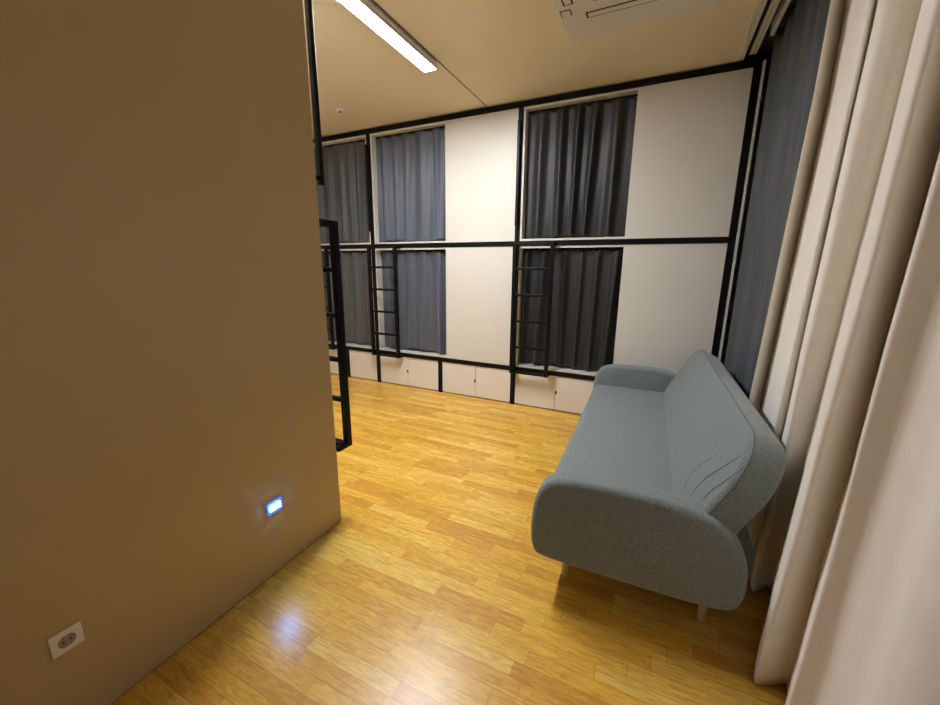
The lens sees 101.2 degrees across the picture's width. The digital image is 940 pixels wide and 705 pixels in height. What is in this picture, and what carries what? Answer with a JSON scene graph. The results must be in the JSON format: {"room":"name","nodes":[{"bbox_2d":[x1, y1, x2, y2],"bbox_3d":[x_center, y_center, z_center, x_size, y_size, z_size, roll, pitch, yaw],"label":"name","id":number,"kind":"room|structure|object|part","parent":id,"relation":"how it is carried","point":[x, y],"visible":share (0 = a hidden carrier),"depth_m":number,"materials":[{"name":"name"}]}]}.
{"room":"dormitory","nodes":[
{"label":"dormitory","id":0,"kind":"room"},
{"bbox_2d":[0,0,340,704],"bbox_3d":[-1.404,-0.266,1.056,0.028,3.324,2.570,6,14,25],"label":"wall partition","id":1,"kind":"structure","parent":0,"point":[165,375],"depth_m":1.47,"materials":[{"name":"paint"}]},
{"bbox_2d":[47,620,84,659],"bbox_3d":[-1.394,0.994,1.334,0.012,0.084,0.084,6,14,25],"label":"wall socket","id":2,"kind":"object","parent":1,"relation":"attached to","point":[71,636],"visible":1,"depth_m":1.33,"materials":[{"name":"white plastic"}]},
{"bbox_2d":[110,527,332,704],"bbox_3d":[-1.417,1.359,1.421,0.022,0.006,2.568,6,14,25],"label":"trim","id":3,"kind":"structure","parent":1,"relation":"attached to","point":[332,527],"depth_m":1.81,"materials":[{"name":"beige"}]},
{"bbox_2d":[266,496,281,515],"bbox_3d":[-1.040,0.818,2.054,0.010,0.068,0.088,6,14,25],"label":"night light","id":4,"kind":"object","parent":1,"relation":"attached to","point":[276,504],"visible":1,"depth_m":2.05,"materials":[{"name":"blue"}]},
{"bbox_2d":[111,373,786,704],"bbox_3d":[-0.801,1.040,3.099,5.800,0.100,6.380,6,14,25],"label":"floor","id":5,"kind":"structure","parent":0,"point":[431,586],"depth_m":1.88,"materials":[{"name":"brown wood"}]},
{"bbox_2d":[304,0,337,524],"bbox_3d":[-1.970,-0.522,2.221,2.077,3.317,1.037,6,14,25],"label":"bunk bed","id":6,"kind":"object","parent":5,"relation":"on","point":[307,3],"visible":0.06,"depth_m":2.03,"materials":[{"name":"black metal"}]},
{"bbox_2d":[319,219,351,451],"bbox_3d":[-1.019,-0.091,2.456,0.484,1.415,0.120,6,14,25],"label":"ladder","id":7,"kind":"object","parent":6,"relation":"attached to","point":[341,444],"visible":0.38,"depth_m":2.38,"materials":[{"name":"black metal"}]},
{"bbox_2d":[313,130,376,379],"bbox_3d":[-1.658,-1.343,5.881,1.171,3.317,1.015,6,14,25],"label":"bunk bed","id":8,"kind":"object","parent":5,"relation":"on","point":[361,363],"visible":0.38,"depth_m":5.60,"materials":[{"name":"white wood"}]},
{"bbox_2d":[321,246,336,349],"bbox_3d":[-2.189,-0.791,5.670,0.454,1.475,0.120,6,14,25],"label":"ladder","id":9,"kind":"object","parent":8,"relation":"attached to","point":[326,248],"visible":0.34,"depth_m":5.53,"materials":[{"name":"black metal"}]},
{"bbox_3d":[-2.090,0.123,5.918,0.538,0.406,0.018,6,14,25],"label":"cupboard door","id":10,"kind":"part","parent":8,"relation":"part of","materials":[{"name":"laminate"}]},
{"bbox_2d":[314,141,369,243],"bbox_3d":[-1.792,-2.165,5.330,1.067,1.284,0.097,6,14,25],"label":"curtain","id":11,"kind":"object","parent":8,"relation":"hanging from","point":[342,199],"visible":0.74,"depth_m":5.29,"materials":[{"name":"grey fabric"}]},
{"bbox_2d":[322,252,370,343],"bbox_3d":[-1.798,-0.786,5.647,1.065,1.322,0.100,6,14,25],"label":"curtain","id":12,"kind":"object","parent":8,"relation":"hanging from","point":[354,268],"visible":0.57,"depth_m":5.58,"materials":[{"name":"grey fabric"}]},
{"bbox_3d":[-1.817,0.158,5.799,0.057,0.423,0.057,6,14,25],"label":"post","id":13,"kind":"part","parent":8,"relation":"part of","materials":[{"name":"black metal"}]},
{"bbox_3d":[-1.828,-0.077,5.753,1.114,0.055,0.057,6,14,25],"label":"rail","id":14,"kind":"part","parent":8,"relation":"part of","materials":[{"name":"black metal"}]},
{"bbox_3d":[-1.562,0.182,5.672,0.509,0.406,0.018,6,14,25],"label":"cupboard door","id":15,"kind":"part","parent":8,"relation":"part of","materials":[{"name":"laminate"}]},
{"bbox_2d":[365,102,518,401],"bbox_3d":[-0.217,-1.181,5.209,2.025,3.317,1.015,6,14,25],"label":"bunk bed","id":16,"kind":"object","parent":5,"relation":"on","point":[480,144],"visible":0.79,"depth_m":4.62,"materials":[{"name":"white wood"}]},
{"bbox_3d":[-1.292,-1.170,5.248,0.057,3.262,0.057,6,14,25],"label":"post","id":17,"kind":"part","parent":16,"relation":"part of","materials":[{"name":"black metal"}]},
{"bbox_2d":[367,245,403,357],"bbox_3d":[-1.133,-0.672,5.178,0.454,1.475,0.120,6,14,25],"label":"ladder","id":18,"kind":"object","parent":16,"relation":"attached to","point":[394,247],"visible":1,"depth_m":5.12,"materials":[{"name":"black metal"}]},
{"bbox_3d":[-1.319,-0.693,5.265,0.040,1.475,0.120,6,14,25],"label":"rail","id":19,"kind":"part","parent":18,"relation":"part of","materials":[{"name":"black metal"}]},
{"bbox_3d":[-0.946,-0.652,5.091,0.040,1.475,0.120,6,14,25],"label":"rail","id":20,"kind":"part","parent":18,"relation":"part of","materials":[{"name":"black metal"}]},
{"bbox_3d":[-1.063,0.238,5.439,0.474,0.406,0.018,6,14,25],"label":"cupboard door","id":21,"kind":"part","parent":16,"relation":"part of","materials":[{"name":"laminate"}]},
{"bbox_2d":[376,128,445,241],"bbox_3d":[-0.736,-2.050,4.849,1.054,1.283,0.096,6,14,25],"label":"curtain","id":22,"kind":"object","parent":16,"relation":"hanging from","point":[410,167],"visible":0.95,"depth_m":4.83,"materials":[{"name":"grey fabric"}]},
{"bbox_2d":[381,251,445,353],"bbox_3d":[-0.751,-0.667,5.148,1.054,1.322,0.095,6,14,25],"label":"curtain","id":23,"kind":"object","parent":16,"relation":"hanging from","point":[421,274],"visible":0.84,"depth_m":5.13,"materials":[{"name":"grey fabric"}]},
{"bbox_3d":[-0.631,0.287,5.238,0.476,0.406,0.018,6,14,25],"label":"cupboard door","id":24,"kind":"part","parent":16,"relation":"part of","materials":[{"name":"laminate"}]},
{"bbox_3d":[-0.385,0.318,5.132,0.057,0.423,0.057,6,14,25],"label":"post","id":25,"kind":"part","parent":16,"relation":"part of","materials":[{"name":"black metal"}]},
{"bbox_3d":[-0.387,0.084,5.081,1.968,0.055,0.057,6,14,25],"label":"rail","id":26,"kind":"part","parent":16,"relation":"part of","materials":[{"name":"black metal"}]},
{"bbox_3d":[-0.144,0.341,5.011,0.480,0.406,0.018,6,14,25],"label":"cupboard door","id":27,"kind":"part","parent":16,"relation":"part of","materials":[{"name":"laminate"}]},
{"bbox_3d":[0.092,-0.565,4.691,0.862,1.345,0.019,6,14,25],"label":"panel","id":28,"kind":"part","parent":16,"relation":"part of","materials":[{"name":"white laminate"}]},
{"bbox_3d":[0.102,-1.950,4.380,0.862,1.296,0.019,6,14,25],"label":"panel","id":29,"kind":"part","parent":16,"relation":"part of","materials":[{"name":"white laminate"}]},
{"bbox_3d":[0.285,0.389,4.811,0.462,0.406,0.018,6,14,25],"label":"cupboard door","id":30,"kind":"part","parent":16,"relation":"part of","materials":[{"name":"laminate"}]},
{"bbox_2d":[510,58,762,413],"bbox_3d":[1.635,-0.974,4.346,2.083,3.317,1.015,6,14,25],"label":"bunk bed","id":31,"kind":"object","parent":5,"relation":"on","point":[693,129],"visible":0.59,"depth_m":3.65,"materials":[{"name":"white wood"}]},
{"bbox_3d":[0.534,-0.965,4.397,0.057,3.262,0.057,6,14,25],"label":"post","id":32,"kind":"part","parent":31,"relation":"part of","materials":[{"name":"black metal"}]},
{"bbox_2d":[509,242,556,377],"bbox_3d":[0.693,-0.468,4.327,0.454,1.475,0.120,6,14,25],"label":"ladder","id":33,"kind":"object","parent":31,"relation":"attached to","point":[515,268],"visible":1,"depth_m":4.27,"materials":[{"name":"black metal"}]},
{"bbox_3d":[0.506,-0.489,4.414,0.040,1.475,0.120,6,14,25],"label":"rail","id":34,"kind":"part","parent":33,"relation":"part of","materials":[{"name":"black metal"}]},
{"bbox_3d":[0.880,-0.447,4.240,0.040,1.475,0.120,6,14,25],"label":"rail","id":35,"kind":"part","parent":33,"relation":"part of","materials":[{"name":"black metal"}]},
{"bbox_3d":[0.768,0.443,4.586,0.485,0.406,0.018,6,14,25],"label":"cupboard door","id":36,"kind":"part","parent":31,"relation":"part of","materials":[{"name":"laminate"}]},
{"bbox_3d":[1.439,0.289,4.230,1.969,0.055,0.057,6,14,25],"label":"rail","id":37,"kind":"part","parent":31,"relation":"part of","materials":[{"name":"black metal"}]},
{"bbox_2d":[520,249,622,370],"bbox_3d":[1.081,-0.464,4.300,1.062,1.322,0.097,6,14,25],"label":"curtain","id":38,"kind":"object","parent":31,"relation":"hanging from","point":[586,283],"visible":0.88,"depth_m":4.27,"materials":[{"name":"grey fabric"}]},
{"bbox_3d":[1.199,0.492,4.385,0.461,0.406,0.018,6,14,25],"label":"cupboard door","id":39,"kind":"part","parent":31,"relation":"part of","materials":[{"name":"laminate"}]},
{"bbox_2d":[524,97,636,238],"bbox_3d":[1.088,-1.844,3.985,1.062,1.278,0.091,7,14,25],"label":"curtain","id":40,"kind":"object","parent":31,"relation":"hanging from","point":[579,158],"visible":0.99,"depth_m":3.97,"materials":[{"name":"grey fabric"}]},
{"bbox_3d":[1.923,-0.360,3.838,0.853,1.345,0.019,6,14,25],"label":"panel","id":41,"kind":"part","parent":31,"relation":"part of","materials":[{"name":"white laminate"}]},
{"bbox_3d":[1.933,-1.745,3.527,0.853,1.296,0.019,6,14,25],"label":"panel","id":42,"kind":"part","parent":31,"relation":"part of","materials":[{"name":"white laminate"}]},
{"bbox_3d":[2.361,-0.761,3.545,0.057,3.262,0.057,6,14,25],"label":"post","id":43,"kind":"part","parent":31,"relation":"part of","materials":[{"name":"black metal"}]},
{"bbox_2d":[531,349,785,622],"bbox_3d":[1.276,0.579,2.794,1.024,0.962,2.487,6,14,24],"label":"sofa","id":44,"kind":"object","parent":5,"relation":"on","point":[657,484],"visible":1,"depth_m":1.81,"materials":[{"name":"grey fabric"}]},
{"bbox_3d":[0.518,1.111,2.087,0.050,0.225,0.050,6,14,24],"label":"leg","id":45,"kind":"part","parent":44,"relation":"part of","materials":[{"name":"brown wood"}]},
{"bbox_3d":[1.131,0.688,2.885,0.680,0.238,2.230,6,14,24],"label":"seat","id":46,"kind":"part","parent":44,"relation":"part of","materials":[{"name":"grey fabric"}]},
{"bbox_3d":[1.711,0.370,3.867,0.908,0.465,0.137,6,14,24],"label":"armrest","id":47,"kind":"part","parent":44,"relation":"part of","materials":[{"name":"grey fabric"}]},
{"bbox_3d":[0.737,0.833,1.779,0.908,0.465,0.137,6,14,24],"label":"armrest","id":48,"kind":"part","parent":44,"relation":"part of","materials":[{"name":"grey fabric"}]},
{"bbox_3d":[1.107,1.173,1.825,0.050,0.225,0.050,6,14,24],"label":"leg","id":49,"kind":"part","parent":44,"relation":"part of","materials":[{"name":"brown wood"}]},
{"bbox_3d":[1.550,0.427,2.571,0.376,0.560,2.260,6,14,24],"label":"backrest","id":50,"kind":"part","parent":44,"relation":"part of","materials":[{"name":"grey fabric"}]},
{"bbox_3d":[1.549,0.693,2.689,0.280,0.150,2.190,6,14,24],"label":"frame","id":51,"kind":"part","parent":44,"relation":"part of","materials":[{"name":"grey fabric"}]},
{"bbox_2d":[303,0,758,138],"bbox_3d":[-1.036,-2.345,2.466,5.225,0.120,6.380,6,14,25],"label":"ceiling","id":52,"kind":"structure","parent":0,"point":[504,52],"depth_m":3.15,"materials":[{"name":"paint"}]},
{"bbox_2d":[335,108,344,113],"bbox_3d":[-1.441,-2.674,4.284,0.100,0.041,0.100,6,14,25],"label":"sprinkler","id":53,"kind":"object","parent":52,"relation":"attached to","point":[340,110],"visible":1,"depth_m":4.26,"materials":[{"name":"white plastic"}]},
{"bbox_2d":[337,0,436,72],"bbox_3d":[-0.668,-2.278,2.604,0.131,0.067,1.547,6,14,25],"label":"ceiling light","id":54,"kind":"object","parent":52,"relation":"attached to","point":[367,11],"visible":1,"depth_m":2.76,"materials":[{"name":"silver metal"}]},
{"bbox_2d":[371,0,486,106],"bbox_3d":[-0.376,-2.405,3.031,0.012,0.003,2.570,6,14,25],"label":"trim","id":55,"kind":"structure","parent":52,"relation":"attached to","point":[381,8],"depth_m":3.04,"materials":[{"name":"brown"}]},
{"bbox_2d":[553,0,719,40],"bbox_3d":[0.937,-2.192,2.209,0.960,0.038,1.175,6,14,25],"label":"air conditioner","id":56,"kind":"object","parent":52,"relation":"attached to","point":[580,18],"visible":1,"depth_m":2.58,"materials":[{"name":"beige plastic"}]},
{"bbox_2d":[583,0,610,6],"bbox_3d":[0.891,-2.157,2.118,0.600,0.007,0.600,6,14,25],"label":"grille","id":57,"kind":"object","parent":56,"relation":"attached to","point":[586,3],"depth_m":2.46,"materials":[{"name":"beige plastic"}]},
{"bbox_3d":[0.891,-2.175,2.114,0.960,0.030,0.960,6,14,25],"label":"panel","id":58,"kind":"part","parent":56,"relation":"part of","materials":[{"name":"beige plastic"}]},
{"bbox_2d":[736,0,766,61],"bbox_3d":[1.123,-1.966,0.916,0.047,0.110,5.170,6,14,25],"label":"trim","id":59,"kind":"structure","parent":52,"relation":"attached to","point":[760,7],"depth_m":2.77,"materials":[{"name":"beige"}]},
{"bbox_2d":[720,88,766,365],"bbox_3d":[0.569,-1.294,5.477,5.800,3.430,0.100,6,14,25],"label":"wall","id":60,"kind":"structure","parent":0,"point":[763,94],"depth_m":4.22,"materials":[{"name":"paint"}]},
{"bbox_2d":[718,59,766,359],"bbox_3d":[2.598,-0.865,3.928,0.020,3.300,0.980,6,14,25],"label":"trim","id":61,"kind":"structure","parent":60,"relation":"attached to","point":[764,61],"depth_m":3.38,"materials":[{"name":"white metal"}]},
{"bbox_2d":[749,0,780,54],"bbox_3d":[1.206,-1.976,0.895,0.048,0.080,5.110,6,14,25],"label":"rail","id":62,"kind":"object","parent":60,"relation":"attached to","point":[773,4],"visible":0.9,"depth_m":2.78,"materials":[{"name":"beige metal"}]},
{"bbox_2d":[746,0,939,704],"bbox_3d":[1.054,-0.235,0.848,0.162,3.378,3.718,7,14,29],"label":"window curtain","id":63,"kind":"object","parent":62,"relation":"hanging from","point":[846,545],"visible":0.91,"depth_m":1.13,"materials":[{"name":"beige fabric"}]},
{"bbox_2d":[736,0,796,88],"bbox_3d":[1.579,-2.140,1.227,0.575,0.100,6.380,6,14,25],"label":"trim","id":64,"kind":"structure","parent":60,"relation":"attached to","point":[765,50],"depth_m":3.21,"materials":[{"name":"grey metal"}]},
{"bbox_2d":[770,0,790,35],"bbox_3d":[1.215,-1.943,0.751,0.024,0.082,4.850,6,14,25],"label":"rail","id":65,"kind":"object","parent":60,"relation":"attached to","point":[784,4],"visible":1,"depth_m":2.70,"materials":[{"name":"beige metal"}]},
{"bbox_2d":[724,0,830,398],"bbox_3d":[2.168,-0.704,2.874,0.091,3.413,1.301,6,14,24],"label":"window curtain","id":66,"kind":"object","parent":65,"relation":"hanging from","point":[797,48],"visible":0.7,"depth_m":2.70,"materials":[{"name":"grey fabric"}]},
{"bbox_3d":[-2.101,-0.065,-0.073,5.700,3.430,0.100,6,14,25],"label":"wall","id":67,"kind":"structure","parent":0,"visible":0},
{"bbox_2d":[746,0,770,53],"bbox_3d":[1.158,-1.986,0.894,0.032,0.060,5.170,6,14,25],"label":"trim","id":68,"kind":"structure","parent":67,"relation":"attached to","point":[768,1],"depth_m":2.80,"materials":[{"name":"black"}]}
]}

